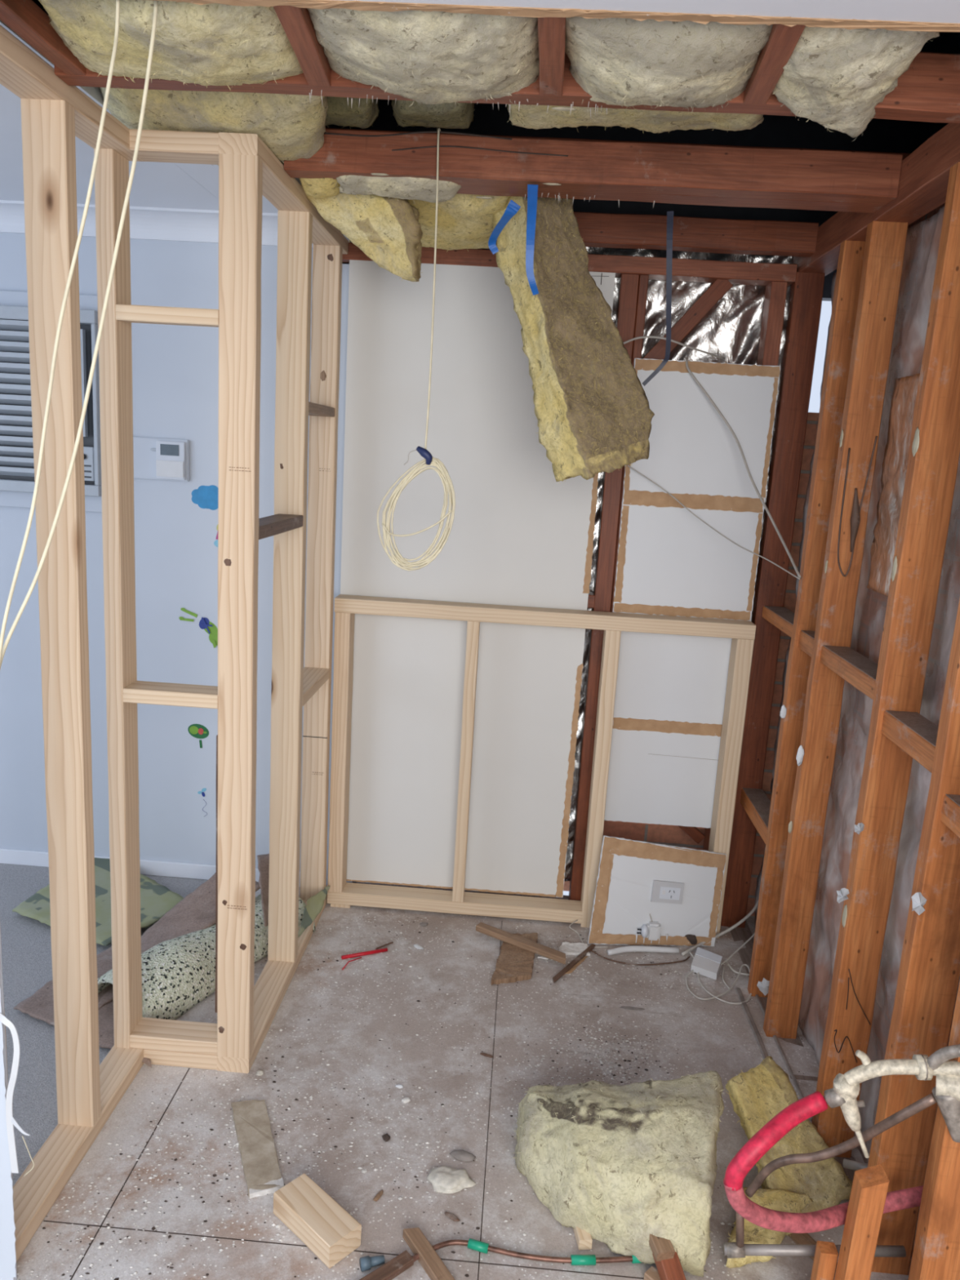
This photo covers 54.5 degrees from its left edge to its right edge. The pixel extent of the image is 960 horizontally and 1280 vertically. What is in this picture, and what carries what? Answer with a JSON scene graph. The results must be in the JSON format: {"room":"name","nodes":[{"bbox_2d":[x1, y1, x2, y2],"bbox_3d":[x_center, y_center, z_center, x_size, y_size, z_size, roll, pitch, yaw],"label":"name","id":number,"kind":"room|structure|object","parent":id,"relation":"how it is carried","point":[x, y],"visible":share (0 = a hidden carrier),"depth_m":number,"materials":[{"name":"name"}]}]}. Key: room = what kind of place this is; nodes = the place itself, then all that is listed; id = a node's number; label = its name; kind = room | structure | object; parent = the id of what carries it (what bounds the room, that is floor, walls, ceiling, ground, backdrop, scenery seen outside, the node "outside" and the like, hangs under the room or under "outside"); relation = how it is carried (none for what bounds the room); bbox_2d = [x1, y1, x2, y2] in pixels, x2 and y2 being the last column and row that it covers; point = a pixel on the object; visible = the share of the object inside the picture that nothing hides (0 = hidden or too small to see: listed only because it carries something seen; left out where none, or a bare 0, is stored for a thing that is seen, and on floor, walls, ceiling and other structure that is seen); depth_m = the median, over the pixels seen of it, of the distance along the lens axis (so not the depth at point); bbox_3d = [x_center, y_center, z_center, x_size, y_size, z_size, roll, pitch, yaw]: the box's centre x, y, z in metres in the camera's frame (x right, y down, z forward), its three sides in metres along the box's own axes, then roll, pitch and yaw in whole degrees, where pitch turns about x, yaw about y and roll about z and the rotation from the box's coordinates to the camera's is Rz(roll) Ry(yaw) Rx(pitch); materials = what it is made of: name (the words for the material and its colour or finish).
{"room":"construction site","nodes":[
{"label":"construction site","id":0,"kind":"room"},
{"bbox_2d":[0,932,34,1279],"bbox_3d":[-1.134,0.152,1.686,0.613,2.360,0.038,4,11,2],"label":"wall","id":1,"kind":"structure","parent":0,"point":[8,1157],"depth_m":1.85,"materials":[{"name":"white paint"}]},
{"bbox_2d":[0,24,218,1262],"bbox_3d":[-0.856,0.164,1.592,0.298,2.406,1.761,4,11,2],"label":"wall frame","id":2,"kind":"object","parent":1,"relation":"attached to","point":[54,112],"visible":0.88,"depth_m":2.17,"materials":[{"name":"brown wood"}]},
{"bbox_2d":[100,87,328,166],"bbox_3d":[-0.645,-1.261,2.231,0.704,0.198,0.496,5,11,6],"label":"insulation batt","id":3,"kind":"object","parent":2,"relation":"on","point":[292,126],"visible":0.34,"depth_m":2.10,"materials":[{"name":"fabric"}]},
{"bbox_2d":[53,51,959,123],"bbox_3d":[0.087,-1.075,1.786,1.810,0.122,0.078,4,11,2],"label":"joist","id":4,"kind":"object","parent":2,"relation":"on","point":[929,91],"visible":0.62,"depth_m":1.77,"materials":[{"name":"red wood"}]},
{"bbox_2d":[0,0,86,75],"bbox_3d":[-0.801,-1.021,1.337,0.042,0.051,0.925,4,11,2],"label":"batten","id":5,"kind":"object","parent":4,"relation":"attached to","point":[25,18],"visible":0.78,"depth_m":1.63,"materials":[{"name":"red wood"}]},
{"bbox_2d":[38,0,302,91],"bbox_3d":[-0.564,-1.085,1.650,0.537,0.167,0.398,4,11,2],"label":"insulation batt","id":6,"kind":"object","parent":4,"relation":"attached to","point":[214,44],"visible":0.92,"depth_m":1.59,"materials":[{"name":"fabric"}]},
{"bbox_2d":[273,5,331,86],"bbox_3d":[-0.302,-1.034,1.561,0.045,0.046,0.426,3,11,-1],"label":"batten","id":7,"kind":"object","parent":4,"relation":"attached to","point":[296,23],"visible":0.81,"depth_m":1.59,"materials":[{"name":"red wood"}]},
{"bbox_2d":[306,8,539,106],"bbox_3d":[-0.090,-1.060,1.643,0.426,0.170,0.453,4,11,2],"label":"insulation batt","id":8,"kind":"object","parent":4,"relation":"attached to","point":[433,57],"visible":0.83,"depth_m":1.56,"materials":[{"name":"fabric"}]},
{"bbox_2d":[537,17,565,95],"bbox_3d":[0.120,-1.006,1.543,0.044,0.046,0.425,4,11,3],"label":"batten","id":9,"kind":"object","parent":4,"relation":"attached to","point":[551,30],"visible":0.95,"depth_m":1.57,"materials":[{"name":"red wood"}]},
{"bbox_2d":[564,16,773,112],"bbox_3d":[0.317,-1.026,1.623,0.379,0.173,0.428,4,11,2],"label":"insulation batt","id":10,"kind":"object","parent":4,"relation":"attached to","point":[626,62],"visible":0.83,"depth_m":1.54,"materials":[{"name":"fabric"}]},
{"bbox_2d":[742,23,805,104],"bbox_3d":[0.490,-0.980,1.527,0.045,0.046,0.426,4,11,6],"label":"batten","id":11,"kind":"object","parent":4,"relation":"attached to","point":[783,39],"visible":0.75,"depth_m":1.56,"materials":[{"name":"red wood"}]},
{"bbox_2d":[772,26,939,140],"bbox_3d":[0.619,-1.014,1.624,0.272,0.158,0.464,4,11,2],"label":"insulation batt","id":12,"kind":"object","parent":4,"relation":"attached to","point":[835,78],"visible":0.7,"depth_m":1.55,"materials":[{"name":"fabric"}]},
{"bbox_2d":[0,19,302,213],"bbox_3d":[-2.353,-1.198,1.327,3.434,0.055,4.000,4,11,2],"label":"ceiling","id":13,"kind":"structure","parent":0,"point":[154,184],"depth_m":2.78,"materials":[{"name":"white paint"}]},
{"bbox_2d":[0,232,355,884],"bbox_3d":[-2.226,-0.372,3.575,3.600,2.520,0.100,4,11,2],"label":"wall","id":14,"kind":"structure","parent":0,"point":[175,367],"depth_m":3.50,"materials":[{"name":"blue paint"}]},
{"bbox_2d":[0,290,102,512],"bbox_3d":[-1.801,-0.867,3.363,1.000,0.760,0.078,4,11,2],"label":"window shutter","id":15,"kind":"object","parent":14,"relation":"attached to","point":[17,484],"visible":0.35,"depth_m":3.34,"materials":[{"name":"white paint"}]},
{"bbox_2d":[0,319,34,476],"bbox_3d":[-1.851,-0.875,3.355,0.690,0.542,0.028,4,11,2],"label":"grille","id":16,"kind":"object","parent":15,"relation":"attached to","point":[16,445],"depth_m":3.35,"materials":[{"name":"plastic"}]},
{"bbox_2d":[0,848,300,887],"bbox_3d":[-2.384,0.836,3.766,3.430,0.062,0.012,4,11,2],"label":"baseboard","id":17,"kind":"structure","parent":14,"relation":"attached to","point":[12,856],"depth_m":3.71,"materials":[{"name":"white paint"}]},
{"bbox_2d":[133,436,189,481],"bbox_3d":[-1.216,-0.661,3.393,0.313,0.149,0.032,4,11,2],"label":"controller","id":18,"kind":"object","parent":14,"relation":"attached to","point":[157,459],"visible":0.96,"depth_m":3.38,"materials":[{"name":"white paint"}]},
{"bbox_2d":[0,200,350,247],"bbox_3d":[-2.205,-1.504,3.256,3.520,0.087,0.085,4,11,2],"label":"trim","id":19,"kind":"structure","parent":14,"relation":"attached to","point":[145,223],"depth_m":3.23,"materials":[{"name":"white paint"}]},
{"bbox_2d":[178,608,217,648],"bbox_3d":[-1.046,-0.044,3.518,0.181,0.147,0.007,4,11,2],"label":"sticker","id":20,"kind":"object","parent":14,"relation":"attached to","point":[210,628],"visible":0.89,"depth_m":3.52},
{"bbox_2d":[187,724,208,747],"bbox_3d":[-1.088,0.371,3.604,0.082,0.096,0.003,4,11,2],"label":"sticker","id":21,"kind":"object","parent":14,"relation":"attached to","point":[197,731],"visible":1,"depth_m":3.60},
{"bbox_2d":[191,484,217,510],"bbox_3d":[-0.988,-0.523,3.424,0.145,0.091,0.001,4,11,2],"label":"sticker","id":22,"kind":"object","parent":14,"relation":"attached to","point":[205,496],"visible":0.64,"depth_m":3.42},
{"bbox_2d":[217,132,348,1073],"bbox_3d":[-0.589,-0.079,2.879,0.092,2.406,1.066,4,11,2],"label":"wall frame","id":23,"kind":"object","parent":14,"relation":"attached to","point":[248,170],"visible":1,"depth_m":2.67,"materials":[{"name":"brown wood"}]},
{"bbox_2d":[284,128,902,204],"bbox_3d":[0.267,-1.185,2.330,1.513,0.107,0.080,4,11,2],"label":"joist","id":24,"kind":"object","parent":23,"relation":"on","point":[464,158],"visible":0.99,"depth_m":2.30,"materials":[{"name":"red wood"}]},
{"bbox_2d":[298,177,340,199],"bbox_3d":[-0.411,-1.218,2.455,0.135,0.109,0.183,4,11,2],"label":"insulation batt","id":25,"kind":"object","parent":24,"relation":"attached to","point":[322,188],"visible":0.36,"depth_m":2.44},
{"bbox_2d":[301,185,422,281],"bbox_3d":[-0.332,-1.146,2.634,0.348,0.235,0.245,4,11,2],"label":"insulation batt","id":26,"kind":"object","parent":24,"relation":"hanging from","point":[388,231],"visible":0.86,"depth_m":2.58,"materials":[{"name":"fabric"}]},
{"bbox_2d":[335,174,461,204],"bbox_3d":[-0.196,-1.196,2.419,0.348,0.102,0.171,4,11,2],"label":"insulation batt","id":27,"kind":"object","parent":24,"relation":"attached to","point":[402,188],"visible":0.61,"depth_m":2.39,"materials":[{"name":"fabric"}]},
{"bbox_2d":[377,128,455,571],"bbox_3d":[-0.145,-0.722,2.382,0.205,1.096,0.072,4,11,2],"label":"coiled cable","id":28,"kind":"object","parent":24,"relation":"hanging from","point":[428,460],"visible":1,"depth_m":2.44,"materials":[{"name":"plastic"}]},
{"bbox_2d":[325,128,911,160],"bbox_3d":[0.204,-1.346,2.617,2.580,0.097,0.071,4,11,2],"label":"trim","id":29,"kind":"structure","parent":24,"relation":"attached to","point":[905,155],"depth_m":2.56,"materials":[{"name":"brown wood"}]},
{"bbox_2d":[324,96,379,128],"bbox_3d":[-0.374,-1.477,2.533,0.200,0.138,0.181,4,11,2],"label":"insulation batt","id":30,"kind":"object","parent":29,"relation":"on","point":[362,114],"visible":0.42,"depth_m":2.50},
{"bbox_2d":[391,99,475,131],"bbox_3d":[-0.131,-1.460,2.499,0.237,0.140,0.206,4,11,2],"label":"insulation batt","id":31,"kind":"object","parent":29,"relation":"on","point":[445,115],"visible":0.47,"depth_m":2.48,"materials":[{"name":"fabric"}]},
{"bbox_2d":[507,104,764,133],"bbox_3d":[0.357,-1.245,2.140,0.607,0.126,0.236,5,11,7],"label":"insulation batt","id":32,"kind":"object","parent":24,"relation":"on","point":[529,116],"visible":0.38,"depth_m":2.15,"materials":[{"name":"fabric"}]},
{"bbox_2d":[340,259,615,897],"bbox_3d":[-0.058,-0.153,3.396,0.907,2.282,0.011,4,11,2],"label":"sheet","id":33,"kind":"object","parent":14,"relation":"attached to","point":[519,535],"visible":0.91,"depth_m":3.38,"materials":[{"name":"beige paint"}]},
{"bbox_2d":[342,242,797,901],"bbox_3d":[0.196,-0.143,3.437,1.597,2.401,0.122,4,11,2],"label":"wall frame","id":34,"kind":"object","parent":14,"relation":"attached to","point":[633,273],"visible":0.41,"depth_m":3.19,"materials":[{"name":"red wood"}]},
{"bbox_2d":[0,863,912,1279],"bbox_3d":[-1.553,1.320,1.829,5.320,0.030,4.100,4,11,2],"label":"floor","id":35,"kind":"structure","parent":0,"point":[730,1044],"depth_m":2.54,"materials":[{"name":"concrete"}]},
{"bbox_2d":[13,946,151,1067],"bbox_3d":[-1.206,1.107,2.787,0.332,0.029,0.678,-3,13,-27],"label":"carpet piece","id":36,"kind":"object","parent":35,"relation":"on","point":[40,1006],"visible":0.38,"depth_m":2.80,"materials":[{"name":"carpet"}]},
{"bbox_2d":[97,872,260,1009],"bbox_3d":[-1.057,0.977,3.120,0.219,0.159,0.726,10,13,29],"label":"cardboard sheet","id":37,"kind":"object","parent":36,"relation":"on","point":[196,911],"visible":0.41,"depth_m":3.19,"materials":[{"name":"cardboard"}]},
{"bbox_2d":[12,857,183,946],"bbox_3d":[-1.415,0.949,3.446,0.612,0.044,0.464,10,13,32],"label":"carpet underlay","id":38,"kind":"object","parent":35,"relation":"on","point":[157,900],"visible":0.52,"depth_m":3.40,"materials":[{"name":"fabric"}]},
{"bbox_2d":[70,1067,190,1279],"bbox_3d":[-0.848,1.326,1.928,0.003,0.002,1.370,4,11,2],"label":"joint","id":39,"kind":"object","parent":35,"relation":"attached to","point":[188,1068],"depth_m":2.19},
{"bbox_2d":[97,893,315,1020],"bbox_3d":[-0.896,1.016,3.100,0.293,0.142,0.754,10,13,30],"label":"roll","id":40,"kind":"object","parent":35,"relation":"on","point":[178,973],"visible":0.44,"depth_m":2.90,"materials":[{"name":"fabric"}]},
{"bbox_2d":[257,853,269,926],"bbox_3d":[-0.722,0.881,3.220,0.078,0.164,0.339,0,12,-18],"label":"carpet piece","id":41,"kind":"object","parent":40,"relation":"on","point":[263,860],"visible":0.51,"depth_m":3.24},
{"bbox_2d":[214,734,217,1012],"bbox_3d":[-0.733,0.664,2.623,0.012,0.832,0.032,4,11,2],"label":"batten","id":42,"kind":"object","parent":35,"relation":"on","point":[216,868],"visible":0.26,"depth_m":2.62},
{"bbox_2d":[231,1099,284,1198],"bbox_3d":[-0.558,1.256,2.325,0.087,0.014,0.327,-1,12,-21],"label":"strip","id":43,"kind":"object","parent":35,"relation":"on","point":[259,1157],"visible":0.97,"depth_m":2.30,"materials":[{"name":"paper"}]},
{"bbox_2d":[297,885,329,937],"bbox_3d":[-0.596,0.958,3.335,0.042,0.067,0.336,6,12,13],"label":"carpet underlay","id":44,"kind":"object","parent":35,"relation":"on","point":[314,906],"visible":0.98,"depth_m":3.33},
{"bbox_2d":[273,1173,361,1268],"bbox_3d":[-0.365,1.292,2.083,0.203,0.056,0.089,13,15,41],"label":"timber offcut","id":45,"kind":"object","parent":35,"relation":"on","point":[321,1223],"visible":1,"depth_m":2.06,"materials":[{"name":"brown wood"}]},
{"bbox_2d":[43,1220,644,1279],"bbox_3d":[-0.067,1.351,2.032,1.810,0.002,0.002,4,11,2],"label":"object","id":46,"kind":"structure","parent":35,"relation":"attached to","point":[43,1220],"depth_m":2.04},
{"bbox_2d":[341,947,387,969],"bbox_3d":[-0.413,1.087,3.214,0.198,0.013,0.068,-8,16,-44],"label":"pen","id":47,"kind":"object","parent":35,"relation":"on","point":[385,949],"visible":1,"depth_m":3.22,"materials":[{"name":"plastic"}]},
{"bbox_2d":[359,1254,385,1271],"bbox_3d":[-0.230,1.333,2.000,0.052,0.026,0.026,-1,12,-22],"label":"plug","id":48,"kind":"object","parent":35,"relation":"on","point":[366,1263],"visible":1,"depth_m":1.99,"materials":[{"name":"plastic"}]},
{"bbox_2d":[17,911,755,1279],"bbox_3d":[-0.036,1.251,2.517,1.806,0.005,2.046,4,11,2],"label":"crumbs","id":49,"kind":"object","parent":35,"relation":"on","point":[364,1171],"visible":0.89,"depth_m":2.38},
{"bbox_2d":[359,1249,413,1279],"bbox_3d":[-0.208,1.344,1.972,0.148,0.019,0.032,-6,15,-40],"label":"timber offcut","id":50,"kind":"object","parent":35,"relation":"on","point":[404,1259],"visible":1,"depth_m":1.98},
{"bbox_2d":[402,1227,454,1279],"bbox_3d":[-0.110,1.339,2.017,0.035,0.024,0.173,-4,14,-33],"label":"timber offcut","id":51,"kind":"object","parent":35,"relation":"on","point":[429,1260],"visible":1,"depth_m":2.02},
{"bbox_2d":[426,1165,475,1194],"bbox_3d":[-0.073,1.296,2.249,0.104,0.026,0.086,-2,13,-27],"label":"lump","id":52,"kind":"object","parent":35,"relation":"on","point":[443,1179],"visible":1,"depth_m":2.23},
{"bbox_2d":[449,1150,475,1161],"bbox_3d":[-0.044,1.286,2.327,0.067,0.016,0.031,6,12,11],"label":"chip","id":53,"kind":"object","parent":35,"relation":"on","point":[460,1155],"visible":1,"depth_m":2.32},
{"bbox_2d":[477,921,502,1279],"bbox_3d":[0.018,1.287,2.372,0.002,0.002,2.350,4,11,2],"label":"joint","id":54,"kind":"object","parent":35,"relation":"on","point":[501,922],"depth_m":2.41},
{"bbox_2d":[384,1238,641,1279],"bbox_3d":[0.114,1.345,2.049,0.694,0.019,0.099,1,12,-10],"label":"copper pipe","id":55,"kind":"object","parent":35,"relation":"on","point":[473,1244],"visible":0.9,"depth_m":2.04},
{"bbox_2d":[490,933,537,985],"bbox_3d":[0.128,1.108,3.249,0.127,0.023,0.358,5,11,9],"label":"plank","id":56,"kind":"object","parent":35,"relation":"on","point":[514,963],"visible":0.84,"depth_m":3.19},
{"bbox_2d":[475,922,565,964],"bbox_3d":[0.149,1.075,3.313,0.369,0.022,0.036,10,13,32],"label":"stick","id":57,"kind":"object","parent":56,"relation":"on","point":[538,948],"visible":1,"depth_m":3.30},
{"bbox_2d":[327,594,755,937],"bbox_3d":[0.192,0.473,3.446,1.486,1.190,0.091,4,11,2],"label":"frame","id":58,"kind":"object","parent":35,"relation":"on","point":[340,894],"visible":0.94,"depth_m":3.38,"materials":[{"name":"brown wood"}]},
{"bbox_2d":[552,943,595,982],"bbox_3d":[0.326,1.123,3.245,0.017,0.011,0.302,11,14,33],"label":"stick","id":59,"kind":"object","parent":35,"relation":"on","point":[584,953],"visible":1,"depth_m":3.23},
{"bbox_2d":[559,942,590,955],"bbox_3d":[0.336,1.106,3.336,0.114,0.016,0.070,4,11,2],"label":"fragment","id":60,"kind":"object","parent":35,"relation":"on","point":[569,948],"visible":0.9,"depth_m":3.33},
{"bbox_2d":[573,1226,592,1249],"bbox_3d":[0.227,1.331,2.135,0.031,0.027,0.127,2,11,-8],"label":"timber offcut","id":61,"kind":"object","parent":35,"relation":"on","point":[584,1239],"visible":0.4,"depth_m":2.08,"materials":[{"name":"brown wood"}]},
{"bbox_2d":[511,1071,724,1277],"bbox_3d":[0.309,1.192,2.223,0.509,0.300,0.421,6,12,15],"label":"insulation batt","id":62,"kind":"object","parent":35,"relation":"on","point":[624,1165],"visible":0.98,"depth_m":2.10,"materials":[{"name":"fabric"}]},
{"bbox_2d":[606,946,679,955],"bbox_3d":[0.583,1.112,3.345,0.265,0.025,0.036,2,11,-9],"label":"conduit","id":63,"kind":"object","parent":35,"relation":"on","point":[624,948],"visible":1,"depth_m":3.34,"materials":[{"name":"plastic"}]},
{"bbox_2d":[587,835,726,946],"bbox_3d":[0.647,0.916,3.399,0.494,0.396,0.075,2,11,-4],"label":"plasterboard offcut","id":64,"kind":"object","parent":35,"relation":"on","point":[628,868],"visible":1,"depth_m":3.39,"materials":[{"name":"white paint"}]},
{"bbox_2d":[636,913,661,940],"bbox_3d":[0.620,1.036,3.386,0.066,0.107,0.080,12,14,38],"label":"plug adaptor","id":65,"kind":"object","parent":64,"relation":"attached to","point":[651,931],"visible":1,"depth_m":3.38,"materials":[{"name":"white plastic"}]},
{"bbox_2d":[650,880,684,904],"bbox_3d":[0.681,0.916,3.391,0.120,0.085,0.024,3,11,-4],"label":"power outlet","id":66,"kind":"object","parent":64,"relation":"attached to","point":[662,891],"visible":1,"depth_m":3.38,"materials":[{"name":"plastic"}]},
{"bbox_2d":[648,1234,686,1279],"bbox_3d":[0.397,1.330,1.991,0.054,0.101,0.133,0,12,-16],"label":"wedge","id":67,"kind":"object","parent":35,"relation":"on","point":[667,1260],"visible":0.81,"depth_m":1.98,"materials":[{"name":"red wood"}]},
{"bbox_2d":[690,946,722,979],"bbox_3d":[0.793,1.131,3.264,0.092,0.039,0.125,8,12,23],"label":"box","id":68,"kind":"object","parent":35,"relation":"on","point":[707,963],"visible":1,"depth_m":3.24,"materials":[{"name":"plastic"}]},
{"bbox_2d":[685,964,751,1004],"bbox_3d":[0.816,1.160,3.168,0.237,0.022,0.233,4,11,2],"label":"wire loop","id":69,"kind":"object","parent":35,"relation":"on","point":[746,965],"visible":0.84,"depth_m":3.11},
{"bbox_2d":[680,900,758,955],"bbox_3d":[0.889,1.053,3.437,0.396,0.130,0.031,-4,13,-32],"label":"cable","id":70,"kind":"object","parent":35,"relation":"on","point":[756,905],"visible":0.94,"depth_m":3.46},
{"bbox_2d":[725,1186,814,1267],"bbox_3d":[0.641,1.337,2.139,0.146,0.083,0.291,13,15,40],"label":"insulation batt","id":71,"kind":"object","parent":35,"relation":"on","point":[780,1200],"visible":0.51,"depth_m":2.11,"materials":[{"name":"fabric"}]},
{"bbox_2d":[734,987,812,1121],"bbox_3d":[0.884,1.240,2.840,0.071,0.010,0.640,4,11,1],"label":"metal track","id":72,"kind":"object","parent":35,"relation":"on","point":[756,1033],"visible":0.65,"depth_m":2.88,"materials":[{"name":"metal"}]},
{"bbox_2d":[725,1054,853,1236],"bbox_3d":[0.751,1.242,2.334,0.294,0.209,0.349,-3,13,-29],"label":"insulation batt","id":73,"kind":"object","parent":35,"relation":"on","point":[757,1095],"visible":0.62,"depth_m":2.31,"materials":[{"name":"fabric"}]},
{"bbox_2d":[788,1232,837,1273],"bbox_3d":[0.751,1.377,2.115,0.046,0.006,0.142,-3,13,-27],"label":"timber offcut","id":74,"kind":"object","parent":35,"relation":"on","point":[799,1238],"visible":0.14,"depth_m":2.13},
{"bbox_2d":[722,1212,906,1258],"bbox_3d":[0.704,1.233,1.947,0.378,0.150,0.033,3,11,1],"label":"pipe","id":75,"kind":"object","parent":35,"relation":"on","point":[737,1249],"visible":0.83,"depth_m":1.95,"materials":[{"name":"metal"}]},
{"bbox_2d":[810,1164,889,1279],"bbox_3d":[0.722,1.221,1.850,0.092,0.417,0.078,4,11,2],"label":"post","id":76,"kind":"object","parent":35,"relation":"on","point":[869,1188],"visible":1,"depth_m":1.80,"materials":[{"name":"orange wood"}]},
{"bbox_2d":[324,40,941,891],"bbox_3d":[0.196,-0.569,3.603,2.600,3.230,0.100,4,11,2],"label":"cavity","id":77,"kind":"structure","parent":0,"point":[891,135],"depth_m":3.32,"materials":[{"name":"black"}]},
{"bbox_2d":[479,242,793,881],"bbox_3d":[0.332,-0.175,3.486,1.576,2.460,0.035,4,11,2],"label":"wall","id":78,"kind":"structure","parent":0,"point":[731,330],"depth_m":3.27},
{"bbox_2d":[604,358,780,828],"bbox_3d":[0.730,-0.128,3.356,0.497,1.682,0.011,4,11,2],"label":"sheet","id":79,"kind":"object","parent":78,"relation":"attached to","point":[670,691],"visible":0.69,"depth_m":3.33,"materials":[{"name":"white paint"}]},
{"bbox_2d":[623,335,724,359],"bbox_3d":[0.660,-0.984,3.128,0.380,0.050,0.075,1,12,-11],"label":"cable","id":80,"kind":"object","parent":79,"relation":"on","point":[646,336],"visible":0.9,"depth_m":3.10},
{"bbox_2d":[627,465,800,579],"bbox_3d":[0.778,-0.401,3.073,0.102,0.309,0.688,-7,16,-43],"label":"wire","id":81,"kind":"object","parent":79,"relation":"attached to","point":[668,493],"visible":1,"depth_m":3.14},
{"bbox_2d":[684,358,801,578],"bbox_3d":[0.883,-0.577,3.042,0.116,0.675,0.591,-4,13,-32],"label":"cable","id":82,"kind":"object","parent":79,"relation":"hanging from","point":[686,359],"visible":1,"depth_m":3.12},
{"bbox_2d":[339,0,959,23],"bbox_3d":[0.160,-0.742,0.347,2.310,0.012,2.185,4,11,2],"label":"ceiling","id":83,"kind":"structure","parent":0,"point":[911,11],"depth_m":1.37,"materials":[{"name":"white paint"}]},
{"bbox_2d":[0,0,119,666],"bbox_3d":[-0.690,-0.445,1.513,0.228,1.176,0.022,-4,14,-33],"label":"cable","id":84,"kind":"object","parent":83,"relation":"hanging from","point":[117,2],"visible":1,"depth_m":1.51,"materials":[{"name":"plastic"}]},
{"bbox_2d":[0,0,158,669],"bbox_3d":[-0.664,-0.463,1.520,0.285,1.162,0.027,-3,13,-27],"label":"cable","id":85,"kind":"object","parent":83,"relation":"hanging from","point":[156,2],"visible":0.99,"depth_m":1.52,"materials":[{"name":"plastic"}]},
{"bbox_2d":[746,202,959,1255],"bbox_3d":[1.110,0.209,2.081,0.180,2.410,3.120,4,11,2],"label":"wall","id":86,"kind":"structure","parent":0,"point":[843,798],"depth_m":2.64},
{"bbox_2d":[152,0,959,31],"bbox_3d":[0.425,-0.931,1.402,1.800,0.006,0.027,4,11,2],"label":"trim","id":87,"kind":"structure","parent":86,"relation":"attached to","point":[347,5],"depth_m":1.42,"materials":[{"name":"wood"}]},
{"bbox_2d":[457,185,884,213],"bbox_3d":[0.406,-1.182,2.417,1.242,0.114,0.108,4,11,2],"label":"joist","id":88,"kind":"object","parent":86,"relation":"attached to","point":[464,189],"visible":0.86,"depth_m":2.41,"materials":[{"name":"red wood"}]},
{"bbox_2d":[492,195,654,481],"bbox_3d":[0.248,-0.894,2.648,0.362,0.886,0.453,-5,14,-35],"label":"insulation batt","id":89,"kind":"object","parent":88,"relation":"hanging from","point":[593,414],"visible":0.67,"depth_m":2.58,"materials":[{"name":"fabric"}]},
{"bbox_2d":[488,200,520,254],"bbox_3d":[0.060,-1.124,2.542,0.040,0.116,0.138,-2,12,-24],"label":"strap","id":90,"kind":"object","parent":89,"relation":"attached to","point":[513,207],"visible":1,"depth_m":2.52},
{"bbox_2d":[525,184,538,295],"bbox_3d":[0.130,-1.024,2.402,0.040,0.238,0.149,5,12,10],"label":"strap","id":91,"kind":"object","parent":89,"relation":"attached to","point":[532,189],"visible":1,"depth_m":2.44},
{"bbox_2d":[641,210,673,386],"bbox_3d":[0.511,-0.925,2.566,0.071,0.428,0.204,4,11,2],"label":"strap","id":92,"kind":"object","parent":88,"relation":"hanging from","point":[669,214],"visible":1,"depth_m":2.56,"materials":[{"name":"plastic"}]},
{"bbox_2d":[723,1090,923,1233],"bbox_3d":[0.720,1.022,1.836,0.547,0.321,0.067,0,12,-17],"label":"pipe","id":93,"kind":"object","parent":86,"relation":"attached to","point":[814,1104],"visible":0.85,"depth_m":1.77,"materials":[{"name":"red plastic"}]},
{"bbox_2d":[720,123,959,1279],"bbox_3d":[0.977,0.157,1.986,0.145,2.486,2.940,4,11,2],"label":"wall frame","id":94,"kind":"object","parent":86,"relation":"attached to","point":[866,251],"visible":0.98,"depth_m":2.35,"materials":[{"name":"orange"}]},
{"bbox_2d":[339,211,818,257],"bbox_3d":[0.305,-1.319,2.992,1.513,0.094,0.069,4,11,2],"label":"joist","id":95,"kind":"object","parent":94,"relation":"on","point":[634,231],"visible":0.48,"depth_m":2.94,"materials":[{"name":"brown wood"}]},
{"bbox_2d":[407,193,510,252],"bbox_3d":[-0.078,-1.256,2.745,0.319,0.149,0.480,2,11,-6],"label":"insulation batt","id":96,"kind":"object","parent":95,"relation":"attached to","point":[464,221],"visible":0.41,"depth_m":2.69,"materials":[{"name":"fabric"}]},
{"bbox_2d":[842,1158,867,1170],"bbox_3d":[0.914,1.252,2.211,0.101,0.045,0.020,11,14,33],"label":"pipe","id":97,"kind":"object","parent":86,"relation":"attached to","point":[849,1164],"visible":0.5,"depth_m":2.22,"materials":[{"name":"metal"}]},
{"bbox_2d":[824,1044,959,1158],"bbox_3d":[0.801,0.849,1.732,0.299,0.276,0.058,7,12,18],"label":"fitting","id":98,"kind":"object","parent":86,"relation":"attached to","point":[845,1091],"visible":1,"depth_m":1.72,"materials":[{"name":"beige plastic"}]},
{"bbox_2d":[745,1093,937,1197],"bbox_3d":[0.700,0.999,1.837,0.319,0.381,0.029,10,13,31],"label":"copper pipe","id":99,"kind":"object","parent":98,"relation":"attached to","point":[928,1100],"visible":0.98,"depth_m":1.83,"materials":[{"name":"metal"}]},
{"bbox_2d":[866,373,919,595],"bbox_3d":[1.083,-0.400,2.432,0.012,0.560,0.201,4,11,2],"label":"insulation","id":100,"kind":"object","parent":86,"relation":"attached to","point":[895,463],"visible":0.81,"depth_m":2.44},
{"bbox_2d":[911,892,926,915],"bbox_3d":[0.887,0.534,1.883,0.031,0.050,0.016,4,11,2],"label":"paper","id":101,"kind":"object","parent":86,"relation":"attached to","point":[918,900],"visible":1,"depth_m":1.88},
{"bbox_2d":[927,31,959,139],"bbox_3d":[1.468,-1.295,1.202,0.050,0.720,4.220,4,11,2],"label":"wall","id":102,"kind":"structure","parent":0,"point":[950,43],"depth_m":3.14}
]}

